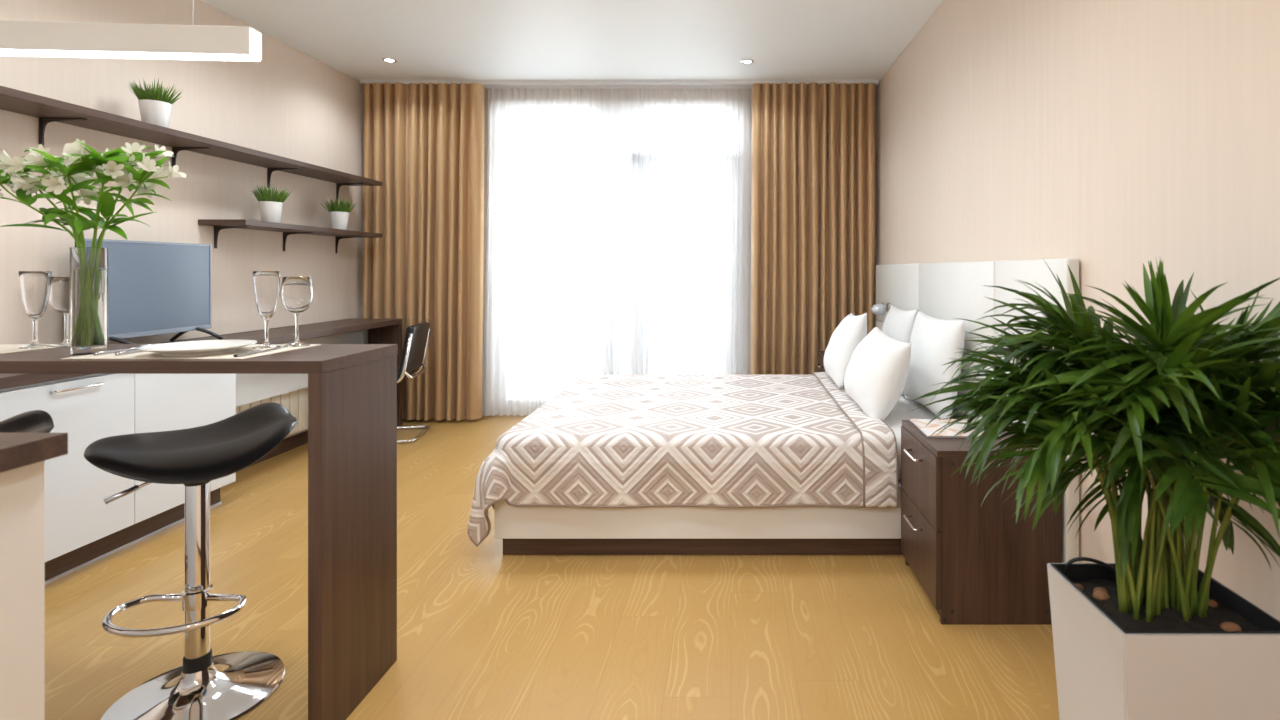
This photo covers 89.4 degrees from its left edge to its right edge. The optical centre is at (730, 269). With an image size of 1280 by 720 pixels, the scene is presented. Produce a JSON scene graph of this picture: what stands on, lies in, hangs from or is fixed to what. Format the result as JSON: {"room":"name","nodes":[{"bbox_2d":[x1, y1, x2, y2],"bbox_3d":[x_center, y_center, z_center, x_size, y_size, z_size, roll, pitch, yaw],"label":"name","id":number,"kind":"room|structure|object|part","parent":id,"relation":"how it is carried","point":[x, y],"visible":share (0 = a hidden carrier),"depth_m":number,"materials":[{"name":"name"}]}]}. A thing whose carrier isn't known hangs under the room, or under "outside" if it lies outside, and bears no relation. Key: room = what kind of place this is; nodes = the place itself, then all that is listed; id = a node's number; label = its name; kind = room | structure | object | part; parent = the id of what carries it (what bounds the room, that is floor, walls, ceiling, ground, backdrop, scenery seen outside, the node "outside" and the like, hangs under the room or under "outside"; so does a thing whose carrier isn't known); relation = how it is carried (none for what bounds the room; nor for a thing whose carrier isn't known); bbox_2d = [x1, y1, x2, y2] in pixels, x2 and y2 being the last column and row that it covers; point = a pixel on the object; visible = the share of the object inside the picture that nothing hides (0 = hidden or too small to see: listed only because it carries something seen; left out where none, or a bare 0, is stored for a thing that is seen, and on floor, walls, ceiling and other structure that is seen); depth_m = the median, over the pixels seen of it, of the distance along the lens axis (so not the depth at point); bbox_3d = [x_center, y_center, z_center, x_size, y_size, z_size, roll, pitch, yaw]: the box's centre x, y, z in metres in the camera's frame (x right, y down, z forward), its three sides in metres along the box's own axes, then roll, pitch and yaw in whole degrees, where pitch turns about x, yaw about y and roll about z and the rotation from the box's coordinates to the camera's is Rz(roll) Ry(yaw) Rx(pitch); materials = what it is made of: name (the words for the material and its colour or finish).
{"room":"studio apartment","nodes":[
{"label":"studio apartment","id":0,"kind":"room"},
{"bbox_2d":[0,0,363,438],"bbox_3d":[-3.025,-0.150,1.450,0.150,2.700,8.100,0,0,0],"label":"wall","id":1,"kind":"structure","parent":0,"point":[289,103],"depth_m":3.66,"materials":[{"name":"beige paint"}]},
{"bbox_2d":[0,86,381,199],"bbox_3d":[-2.817,-0.601,3.240,0.265,0.155,3.380,0,0,0],"label":"wall shelf","id":2,"kind":"object","parent":1,"relation":"attached to","point":[48,110],"visible":0.9,"depth_m":3.09,"materials":[{"name":"brown wood"}]},
{"bbox_2d":[130,77,180,127],"bbox_3d":[-2.768,-0.802,3.086,0.215,0.248,0.226,0,0,0],"label":"potted grass","id":3,"kind":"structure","parent":2,"relation":"on","point":[155,106],"depth_m":3.05,"materials":[{"name":"white ceramic"}]},
{"bbox_2d":[138,99,171,127],"bbox_3d":[-2.775,-0.743,3.085,0.122,0.129,0.122,0,0,0],"label":"pot","id":4,"kind":"object","parent":3,"relation":"on","point":[153,111],"depth_m":3.05,"materials":[{"name":"white ceramic"}]},
{"bbox_2d":[236,387,307,435],"bbox_3d":[-2.890,0.830,4.115,0.110,0.460,1.510,0,0,0],"label":"radiator","id":5,"kind":"object","parent":1,"relation":"attached to","point":[296,402],"visible":0.04,"depth_m":4.17,"materials":[{"name":"beige metal"}]},
{"bbox_2d":[244,430,307,468],"bbox_3d":[-2.943,1.157,1.325,0.014,0.085,7.850,0,0,0],"label":"baseboard","id":6,"kind":"structure","parent":1,"relation":"attached to","point":[297,440],"depth_m":4.24,"materials":[{"name":"brown wood"}]},
{"bbox_2d":[198,219,381,252],"bbox_3d":[-2.817,-0.202,4.235,0.265,0.156,1.390,0,0,0],"label":"wall shelf","id":7,"kind":"object","parent":1,"relation":"attached to","point":[219,224],"visible":1,"depth_m":3.94,"materials":[{"name":"brown wood"}]},
{"bbox_2d":[250,183,292,222],"bbox_3d":[-2.774,-0.404,3.867,0.226,0.248,0.215,0,0,16],"label":"potted grass","id":8,"kind":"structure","parent":7,"relation":"on","point":[270,206],"depth_m":3.82,"materials":[{"name":"white ceramic"}]},
{"bbox_2d":[258,201,282,222],"bbox_3d":[-2.775,-0.344,3.860,0.122,0.129,0.122,0,0,16],"label":"pot","id":9,"kind":"object","parent":8,"relation":"on","point":[270,211],"depth_m":3.82,"materials":[{"name":"white ceramic"}]},
{"bbox_2d":[323,196,354,229],"bbox_3d":[-2.781,-0.404,4.539,0.215,0.248,0.226,0,0,37],"label":"potted grass","id":10,"kind":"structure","parent":7,"relation":"on","point":[339,213],"depth_m":4.50,"materials":[{"name":"white ceramic"}]},
{"bbox_2d":[329,212,348,229],"bbox_3d":[-2.775,-0.344,4.535,0.122,0.129,0.122,0,0,37],"label":"pot","id":11,"kind":"object","parent":10,"relation":"on","point":[339,220],"depth_m":4.49,"materials":[{"name":"white ceramic"}]},
{"bbox_2d":[482,89,490,415],"bbox_3d":[-0.885,-0.150,5.375,4.130,2.700,0.250,0,0,0],"label":"wall","id":12,"kind":"structure","parent":0,"point":[485,90],"depth_m":5.25,"materials":[{"name":"paint"}]},
{"bbox_2d":[45,415,1059,719],"bbox_3d":[-0.885,1.250,1.375,4.430,0.100,8.250,0,0,0],"label":"floor","id":13,"kind":"structure","parent":0,"point":[484,633],"depth_m":2.16,"materials":[{"name":"brown wood"}]},
{"bbox_2d":[0,410,53,432],"bbox_3d":[-2.110,0.808,1.685,0.435,0.784,0.438,0,0,0],"label":"bar stool","id":14,"kind":"object","parent":13,"relation":"on","point":[35,421],"visible":0.34,"depth_m":1.85,"materials":[{"name":"black leather"}]},
{"bbox_2d":[0,433,67,719],"bbox_3d":[-1.860,0.744,0.815,1.380,0.913,0.630,0,0,0],"label":"kitchen island","id":15,"kind":"object","parent":13,"relation":"on","point":[23,456],"depth_m":1.08,"materials":[{"name":"brown wood"}]},
{"bbox_3d":[-1.871,0.762,0.816,1.358,0.875,0.592,0,0,0],"label":"panel","id":16,"kind":"part","parent":15,"relation":"part of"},
{"bbox_2d":[0,433,67,472],"bbox_3d":[-1.860,0.306,0.815,1.380,0.038,0.630,0,0,0],"label":"countertop","id":17,"kind":"structure","parent":15,"relation":"on","point":[17,450],"depth_m":1.08,"materials":[{"name":"brown wood"}]},
{"bbox_2d":[0,374,235,584],"bbox_3d":[-2.727,0.808,2.461,0.407,0.784,1.678,0,0,0],"label":"base cabinet","id":18,"kind":"object","parent":13,"relation":"on","point":[81,530],"visible":0.62,"depth_m":2.62,"materials":[{"name":"white paint"}]},
{"bbox_3d":[-2.561,0.759,2.460,0.018,0.658,0.557,0,0,0],"label":"door","id":19,"kind":"part","parent":18,"relation":"part of","materials":[{"name":"white paint"}]},
{"bbox_3d":[-2.538,0.458,2.490,0.030,0.010,0.186,0,0,0],"label":"handle","id":20,"kind":"part","parent":18,"relation":"part of","materials":[{"name":"silver metal"}]},
{"bbox_3d":[-2.561,0.759,3.020,0.018,0.658,0.557,0,0,0],"label":"door","id":21,"kind":"part","parent":18,"relation":"part of","materials":[{"name":"white paint"}]},
{"bbox_2d":[84,402,296,719],"bbox_3d":[-1.495,0.808,1.795,0.435,0.784,0.438,0,0,0],"label":"bar stool","id":22,"kind":"object","parent":13,"relation":"on","point":[227,686],"visible":1,"depth_m":1.77,"materials":[{"name":"silver metal"}]},
{"bbox_3d":[-1.553,0.578,1.705,0.009,0.040,0.169,0,0,39],"label":"lever","id":23,"kind":"part","parent":22,"relation":"part of","materials":[{"name":"silver metal"}]},
{"bbox_3d":[-1.500,0.485,1.800,0.376,0.137,0.452,0,0,44],"label":"seat","id":24,"kind":"part","parent":22,"relation":"part of","materials":[{"name":"black leather"}]},
{"bbox_2d":[0,344,396,719],"bbox_3d":[-1.763,0.714,1.787,1.474,0.972,0.366,0,0,0],"label":"bar table","id":25,"kind":"object","parent":13,"relation":"on","point":[352,388],"depth_m":1.70,"materials":[{"name":"brown wood"}]},
{"bbox_2d":[0,344,66,353],"bbox_3d":[-2.212,0.227,1.790,0.467,0.002,0.310,0,0,0],"label":"placemat","id":26,"kind":"object","parent":25,"relation":"on","point":[4,348],"visible":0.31,"depth_m":1.84,"materials":[{"name":"beige fabric"}]},
{"bbox_2d":[18,271,51,347],"bbox_3d":[-2.035,0.114,1.872,0.068,0.222,0.068,0,0,0],"label":"champagne flute","id":27,"kind":"object","parent":26,"relation":"on","point":[33,285],"visible":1,"depth_m":1.85,"materials":[{"name":"clear glass"}]},
{"bbox_2d":[18,271,51,318],"bbox_3d":[-2.035,0.074,1.872,0.066,0.141,0.066,0,0,0],"label":"bowl","id":28,"kind":"object","parent":27,"relation":"on","point":[33,285],"depth_m":1.85,"materials":[{"name":"clear glass"}]},
{"bbox_2d":[47,277,68,346],"bbox_3d":[-1.985,0.123,1.912,0.080,0.205,0.080,0,0,0],"label":"wine glass","id":29,"kind":"object","parent":26,"relation":"on","point":[58,287],"visible":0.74,"depth_m":1.88,"materials":[{"name":"clear glass"}]},
{"bbox_2d":[47,277,68,312],"bbox_3d":[-1.985,0.074,1.912,0.080,0.108,0.080,0,0,0],"label":"bowl","id":30,"kind":"object","parent":29,"relation":"on","point":[58,287],"depth_m":1.88,"materials":[{"name":"clear glass"}]},
{"bbox_2d":[69,247,107,354],"bbox_3d":[-1.757,0.084,1.752,0.075,0.289,0.075,0,0,0],"label":"flower vase","id":31,"kind":"object","parent":25,"relation":"on","point":[88,266],"visible":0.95,"depth_m":1.73,"materials":[{"name":"clear glass"}]},
{"bbox_2d":[0,144,85,246],"bbox_3d":[-1.804,-0.060,1.707,0.214,0.534,0.217,0,0,0],"label":"alstroemeria","id":32,"kind":"object","parent":31,"relation":"in","point":[17,164],"visible":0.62,"depth_m":1.69,"materials":[{"name":"white plant"}]},
{"bbox_2d":[0,156,93,243],"bbox_3d":[-1.900,-0.069,1.767,0.318,0.550,0.218,0,0,0],"label":"alstroemeria","id":33,"kind":"object","parent":31,"relation":"in","point":[59,212],"visible":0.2,"depth_m":1.75,"materials":[{"name":"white plant"}]},
{"bbox_2d":[0,164,98,246],"bbox_3d":[-1.882,-0.044,1.718,0.282,0.502,0.214,0,0,-43],"label":"alstroemeria","id":34,"kind":"object","parent":31,"relation":"in","point":[21,195],"visible":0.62,"depth_m":1.71,"materials":[{"name":"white plant"}]},
{"bbox_2d":[7,154,95,246],"bbox_3d":[-1.845,-0.055,1.759,0.221,0.523,0.185,0,0,25],"label":"alstroemeria","id":35,"kind":"object","parent":31,"relation":"in","point":[42,195],"visible":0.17,"depth_m":1.74,"materials":[{"name":"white plant"}]},
{"bbox_2d":[10,148,107,246],"bbox_3d":[-1.730,-0.051,1.664,0.164,0.515,0.174,0,0,21],"label":"alstroemeria","id":36,"kind":"object","parent":31,"relation":"in","point":[55,183],"visible":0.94,"depth_m":1.67,"materials":[{"name":"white plant"}]},
{"bbox_2d":[53,139,150,247],"bbox_3d":[-1.772,-0.078,1.818,0.257,0.570,0.189,0,0,0],"label":"alstroemeria","id":37,"kind":"object","parent":31,"relation":"in","point":[88,212],"visible":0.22,"depth_m":1.78,"materials":[{"name":"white plant"}]},
{"bbox_2d":[61,140,149,246],"bbox_3d":[-1.659,-0.063,1.714,0.184,0.539,0.171,0,0,-31],"label":"alstroemeria","id":38,"kind":"object","parent":31,"relation":"in","point":[111,168],"visible":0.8,"depth_m":1.69,"materials":[{"name":"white plant"}]},
{"bbox_2d":[88,142,173,247],"bbox_3d":[-1.700,-0.077,1.818,0.240,0.567,0.179,0,0,41],"label":"alstroemeria","id":39,"kind":"object","parent":31,"relation":"in","point":[107,201],"visible":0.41,"depth_m":1.79,"materials":[{"name":"white plant"}]},
{"bbox_2d":[91,156,186,247],"bbox_3d":[-1.637,-0.054,1.773,0.198,0.522,0.191,0,0,-44],"label":"alstroemeria","id":40,"kind":"object","parent":31,"relation":"in","point":[142,175],"visible":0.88,"depth_m":1.77,"materials":[{"name":"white plant"}]},
{"bbox_2d":[61,344,320,358],"bbox_3d":[-1.478,0.227,1.790,0.467,0.002,0.310,0,0,0],"label":"placemat","id":41,"kind":"object","parent":25,"relation":"on","point":[140,355],"visible":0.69,"depth_m":1.69,"materials":[{"name":"beige fabric"}]},
{"bbox_2d":[93,343,157,355],"bbox_3d":[-1.682,0.221,1.790,0.021,0.015,0.200,0,0,-2],"label":"fork","id":42,"kind":"object","parent":41,"relation":"on","point":[137,347],"visible":0.77,"depth_m":1.75,"materials":[{"name":"metal"}]},
{"bbox_2d":[115,350,143,355],"bbox_3d":[-1.625,0.221,1.790,0.021,0.015,0.200,0,0,-2],"label":"fork","id":43,"kind":"object","parent":41,"relation":"on","point":[132,351],"visible":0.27,"depth_m":1.71,"materials":[{"name":"metal"}]},
{"bbox_2d":[138,339,256,356],"bbox_3d":[-1.447,0.214,1.745,0.250,0.023,0.250,0,0,0],"label":"plate","id":44,"kind":"object","parent":41,"relation":"on","point":[204,347],"visible":1,"depth_m":1.74,"materials":[{"name":"white ceramic"}]},
{"bbox_2d":[233,346,285,356],"bbox_3d":[-1.293,0.222,1.765,0.020,0.007,0.215,0,0,-5],"label":"table knife","id":45,"kind":"object","parent":41,"relation":"on","point":[255,351],"visible":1,"depth_m":1.72,"materials":[{"name":"metal"}]},
{"bbox_2d":[253,271,280,348],"bbox_3d":[-1.353,0.114,1.865,0.068,0.222,0.068,0,0,0],"label":"champagne flute","id":46,"kind":"object","parent":41,"relation":"on","point":[266,284],"visible":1,"depth_m":1.85,"materials":[{"name":"clear glass"}]},
{"bbox_2d":[253,271,280,318],"bbox_3d":[-1.353,0.074,1.865,0.066,0.141,0.066,0,0,0],"label":"bowl","id":47,"kind":"object","parent":46,"relation":"on","point":[266,284],"depth_m":1.84,"materials":[{"name":"clear glass"}]},
{"bbox_2d":[281,277,312,346],"bbox_3d":[-1.292,0.123,1.905,0.080,0.205,0.080,0,0,0],"label":"wine glass","id":48,"kind":"object","parent":41,"relation":"on","point":[296,292],"visible":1,"depth_m":1.88,"materials":[{"name":"clear glass"}]},
{"bbox_2d":[281,277,312,312],"bbox_3d":[-1.292,0.074,1.905,0.080,0.108,0.080,0,0,0],"label":"bowl","id":49,"kind":"object","parent":48,"relation":"on","point":[296,292],"depth_m":1.88,"materials":[{"name":"clear glass"}]},
{"bbox_2d":[0,344,396,373],"bbox_3d":[-1.763,0.244,1.787,1.474,0.032,0.366,0,0,0],"label":"countertop","id":50,"kind":"structure","parent":25,"relation":"on","point":[323,358],"depth_m":1.60,"materials":[{"name":"brown wood"}]},
{"bbox_3d":[-1.044,0.730,1.787,0.035,0.940,0.362,0,0,0],"label":"panel leg","id":51,"kind":"part","parent":25,"relation":"part of","materials":[{"name":"brown wood"}]},
{"bbox_2d":[0,319,401,426],"bbox_3d":[-2.741,0.787,3.283,0.407,0.826,3.325,0,0,0],"label":"desk","id":52,"kind":"object","parent":13,"relation":"on","point":[250,388],"visible":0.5,"depth_m":3.99,"materials":[{"name":"brown wood"}]},
{"bbox_2d":[75,238,222,343],"bbox_3d":[-2.800,0.118,3.103,0.213,0.511,0.685,0,0,0],"label":"television","id":53,"kind":"object","parent":52,"relation":"on","point":[155,288],"visible":0.66,"depth_m":3.12,"materials":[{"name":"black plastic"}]},
{"bbox_2d":[0,319,401,388],"bbox_3d":[-2.743,0.395,3.283,0.405,0.040,3.325,0,0,0],"label":"countertop","id":54,"kind":"structure","parent":52,"relation":"on","point":[321,329],"depth_m":3.78,"materials":[{"name":"brown wood"}]},
{"bbox_3d":[-2.791,0.593,4.105,0.018,0.355,1.600,0,0,0],"label":"modesty panel","id":55,"kind":"part","parent":52,"relation":"part of","materials":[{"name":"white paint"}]},
{"bbox_3d":[-2.736,0.807,4.924,0.397,0.785,0.038,0,0,0],"label":"panel","id":56,"kind":"part","parent":52,"relation":"part of","materials":[{"name":"brown wood"}]},
{"bbox_2d":[397,322,429,443],"bbox_3d":[-2.487,0.794,4.598,0.516,0.809,0.442,0,0,-10],"label":"desk chair","id":57,"kind":"object","parent":13,"relation":"on","point":[416,337],"visible":0.53,"depth_m":4.56,"materials":[{"name":"silver metal"}]},
{"bbox_3d":[-2.514,0.750,4.593,0.380,0.050,0.396,0,0,-10],"label":"seat","id":58,"kind":"part","parent":57,"relation":"part of","materials":[{"name":"black leather"}]},
{"bbox_3d":[-2.289,0.558,4.633,0.105,0.336,0.408,0,0,-10],"label":"backrest","id":59,"kind":"part","parent":57,"relation":"part of","materials":[{"name":"black leather"}]},
{"bbox_2d":[494,393,953,554],"bbox_3d":[0.067,0.959,3.465,2.103,0.482,1.610,0,0,0],"label":"bed","id":60,"kind":"object","parent":13,"relation":"on","point":[523,530],"visible":0.26,"depth_m":2.66,"materials":[{"name":"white wood"}]},
{"bbox_2d":[467,372,898,546],"bbox_3d":[-0.187,0.904,3.455,1.793,0.462,1.819,0,0,0],"label":"bedspread","id":61,"kind":"object","parent":60,"relation":"on","point":[724,440],"visible":0.94,"depth_m":2.65,"materials":[{"name":"beige fabric"}]},
{"bbox_2d":[824,313,866,388],"bbox_3d":[0.691,0.474,3.890,0.243,0.472,0.648,0,0,3],"label":"pillow","id":62,"kind":"object","parent":61,"relation":"on","point":[852,329],"visible":0.82,"depth_m":3.65,"materials":[{"name":"white fabric"}]},
{"bbox_2d":[844,326,911,419],"bbox_3d":[0.718,0.507,3.175,0.277,0.412,0.578,0,0,3],"label":"pillow","id":63,"kind":"object","parent":61,"relation":"on","point":[876,373],"visible":1,"depth_m":2.96,"materials":[{"name":"white fabric"}]},
{"bbox_2d":[882,305,916,395],"bbox_3d":[1.017,0.470,3.933,0.193,0.505,0.661,0,0,-2],"label":"pillow","id":64,"kind":"object","parent":60,"relation":"on","point":[898,324],"visible":0.28,"depth_m":3.75,"materials":[{"name":"white fabric"}]},
{"bbox_3d":[0.076,0.809,3.465,2.083,0.182,1.570,0,0,0],"label":"mattress","id":65,"kind":"part","parent":60,"relation":"part of","materials":[{"name":"white fabric"}]},
{"bbox_2d":[904,310,964,418],"bbox_3d":[1.018,0.470,3.251,0.188,0.494,0.662,0,0,-4],"label":"pillow","id":66,"kind":"object","parent":60,"relation":"on","point":[933,340],"visible":0.8,"depth_m":3.07,"materials":[{"name":"white fabric"}]},
{"bbox_2d":[816,351,824,371],"bbox_3d":[0.851,0.906,4.624,0.458,0.588,0.452,0,0,0],"label":"nightstand","id":67,"kind":"object","parent":13,"relation":"on","point":[820,356],"visible":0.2,"depth_m":4.68,"materials":[{"name":"brown wood"}]},
{"bbox_2d":[876,258,1078,562],"bbox_3d":[1.152,0.580,3.575,0.044,1.240,2.849,0,0,0],"label":"headboard","id":68,"kind":"object","parent":13,"relation":"on","point":[947,290],"visible":0.3,"depth_m":2.90,"materials":[{"name":"white leather"}]},
{"bbox_2d":[876,320,883,330],"bbox_3d":[1.152,0.795,4.433,0.044,0.810,1.134,0,0,0],"label":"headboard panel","id":69,"kind":"object","parent":68,"relation":"on","point":[879,323],"depth_m":4.84,"materials":[{"name":"white leather"}]},
{"bbox_2d":[871,303,890,315],"bbox_3d":[1.064,0.278,4.546,0.133,0.093,0.098,0,0,0],"label":"reading lamp","id":70,"kind":"object","parent":68,"relation":"attached to","point":[877,309],"visible":0.98,"depth_m":4.52,"materials":[{"name":"metal"}]},
{"bbox_2d":[876,263,919,321],"bbox_3d":[1.152,0.175,4.433,0.044,0.430,1.134,0,0,0],"label":"headboard panel","id":71,"kind":"object","parent":68,"relation":"on","point":[897,285],"depth_m":4.32,"materials":[{"name":"white leather"}]},
{"bbox_2d":[919,261,994,356],"bbox_3d":[1.152,0.175,3.308,0.044,0.430,1.114,0,0,0],"label":"headboard panel","id":72,"kind":"object","parent":68,"relation":"on","point":[947,290],"depth_m":3.11,"materials":[{"name":"white leather"}]},
{"bbox_2d":[952,350,993,419],"bbox_3d":[1.152,0.795,3.308,0.044,0.810,1.114,0,0,0],"label":"headboard panel","id":73,"kind":"object","parent":68,"relation":"on","point":[967,365],"depth_m":3.06,"materials":[{"name":"white leather"}]},
{"bbox_2d":[995,258,1078,362],"bbox_3d":[1.152,0.175,2.450,0.044,0.430,0.599,0,0,0],"label":"headboard panel","id":74,"kind":"object","parent":68,"relation":"on","point":[1031,271],"depth_m":2.43,"materials":[{"name":"white leather"}]},
{"bbox_2d":[999,368,1078,562],"bbox_3d":[1.152,0.795,2.450,0.044,0.810,0.599,0,0,0],"label":"headboard panel","id":75,"kind":"object","parent":68,"relation":"on","point":[1070,544],"depth_m":2.15,"materials":[{"name":"white leather"}]},
{"bbox_2d":[901,420,1061,624],"bbox_3d":[0.890,0.906,2.389,0.458,0.588,0.452,0,0,0],"label":"nightstand","id":76,"kind":"object","parent":13,"relation":"on","point":[976,565],"visible":0.81,"depth_m":2.17,"materials":[{"name":"brown wood"}]},
{"bbox_3d":[0.678,0.691,2.390,0.034,0.010,0.146,0,0,0],"label":"handle","id":77,"kind":"part","parent":76,"relation":"part of","materials":[{"name":"silver metal"}]},
{"bbox_3d":[0.678,0.943,2.390,0.034,0.010,0.146,0,0,0],"label":"handle","id":78,"kind":"part","parent":76,"relation":"part of","materials":[{"name":"silver metal"}]},
{"bbox_3d":[0.703,0.760,2.390,0.018,0.248,0.447,0,0,0],"label":"drawer","id":79,"kind":"part","parent":76,"relation":"part of","materials":[{"name":"brown wood"}]},
{"bbox_3d":[0.703,1.019,2.390,0.018,0.262,0.447,0,0,0],"label":"drawer","id":80,"kind":"part","parent":76,"relation":"part of","materials":[{"name":"brown wood"}]},
{"bbox_2d":[910,419,999,437],"bbox_3d":[0.855,0.608,2.460,0.270,0.007,0.264,0,0,2],"label":"magazine","id":81,"kind":"object","parent":76,"relation":"on","point":[949,432],"visible":0.68,"depth_m":2.44,"materials":[{"name":"paper"}]},
{"bbox_3d":[0.915,0.917,2.174,0.407,0.566,0.018,0,0,0],"label":"panel","id":82,"kind":"part","parent":76,"relation":"part of","materials":[{"name":"brown wood"}]},
{"bbox_2d":[912,259,1279,719],"bbox_3d":[0.782,0.584,1.401,0.772,1.232,0.980,0,0,0],"label":"potted palm","id":83,"kind":"object","parent":13,"relation":"on","point":[1147,634],"visible":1,"depth_m":1.24,"materials":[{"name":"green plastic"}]},
{"bbox_3d":[0.835,0.684,1.455,0.142,0.053,0.015,0,0,21],"label":"liner handle","id":84,"kind":"part","parent":83,"relation":"part of","materials":[{"name":"black plastic"}]},
{"bbox_2d":[201,0,942,81],"bbox_3d":[-0.885,-1.550,1.375,4.430,0.100,8.250,0,0,0],"label":"ceiling","id":85,"kind":"structure","parent":0,"point":[427,39],"depth_m":4.11,"materials":[{"name":"white paint"}]},
{"bbox_2d":[0,0,261,60],"bbox_3d":[-1.893,-1.044,1.738,1.150,0.913,0.052,0,0,-4],"label":"pendant lamp","id":86,"kind":"object","parent":85,"relation":"hanging from","point":[17,38],"visible":1,"depth_m":1.73,"materials":[{"name":"white"}]},
{"bbox_2d":[0,49,259,60],"bbox_3d":[-1.893,-0.591,1.738,1.142,0.007,0.046,0,0,-4],"label":"diffuser","id":87,"kind":"object","parent":86,"relation":"attached to","point":[176,54],"depth_m":1.74,"materials":[{"name":"white plastic"}]},
{"bbox_2d":[382,58,396,62],"bbox_3d":[-2.440,-1.495,4.570,0.098,0.010,0.098,0,0,0],"label":"recessed light","id":88,"kind":"object","parent":85,"relation":"in","point":[390,60],"visible":1,"depth_m":4.56,"materials":[{"name":"silver metal"}]},
{"bbox_2d":[359,80,877,88],"bbox_3d":[-0.884,-1.482,5.128,4.092,0.035,0.165,0,0,0],"label":"rail","id":89,"kind":"object","parent":85,"relation":"attached to","point":[488,84],"visible":0.59,"depth_m":5.05,"materials":[{"name":"white paint"}]},
{"bbox_2d":[363,82,483,420],"bbox_3d":[-2.438,-0.148,5.055,0.955,2.647,0.129,0,0,0],"label":"curtain","id":90,"kind":"object","parent":89,"relation":"hanging from","point":[424,143],"visible":0.87,"depth_m":5.04,"materials":[{"name":"brown fabric"}]},
{"bbox_2d":[482,88,751,415],"bbox_3d":[-0.910,-0.146,5.195,2.220,2.652,0.048,0,0,0],"label":"sheer curtain","id":91,"kind":"object","parent":89,"relation":"hanging from","point":[618,234],"visible":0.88,"depth_m":5.20,"materials":[{"name":"white fabric"}]},
{"bbox_2d":[750,82,875,374],"bbox_3d":[0.650,-0.148,5.056,1.000,2.647,0.124,0,0,0],"label":"curtain","id":92,"kind":"object","parent":89,"relation":"hanging from","point":[813,169],"visible":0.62,"depth_m":5.04,"materials":[{"name":"brown fabric"}]},
{"bbox_2d":[740,59,753,63],"bbox_3d":[0.115,-1.495,4.600,0.098,0.010,0.098,0,0,0],"label":"recessed light","id":93,"kind":"object","parent":85,"relation":"in","point":[744,61],"visible":1,"depth_m":4.59,"materials":[{"name":"silver metal"}]},
{"bbox_2d":[875,0,1279,619],"bbox_3d":[1.255,-0.150,1.450,0.150,2.700,8.100,0,0,0],"label":"wall","id":94,"kind":"structure","parent":0,"point":[1116,137],"depth_m":2.03,"materials":[{"name":"beige paint"}]},
{"bbox_2d":[1047,563,1279,719],"bbox_3d":[0.898,0.940,1.338,0.334,0.520,0.294,0,0,0],"label":"planter","id":95,"kind":"object","parent":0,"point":[1118,655],"depth_m":1.24,"materials":[{"name":"white plastic"}]}
]}

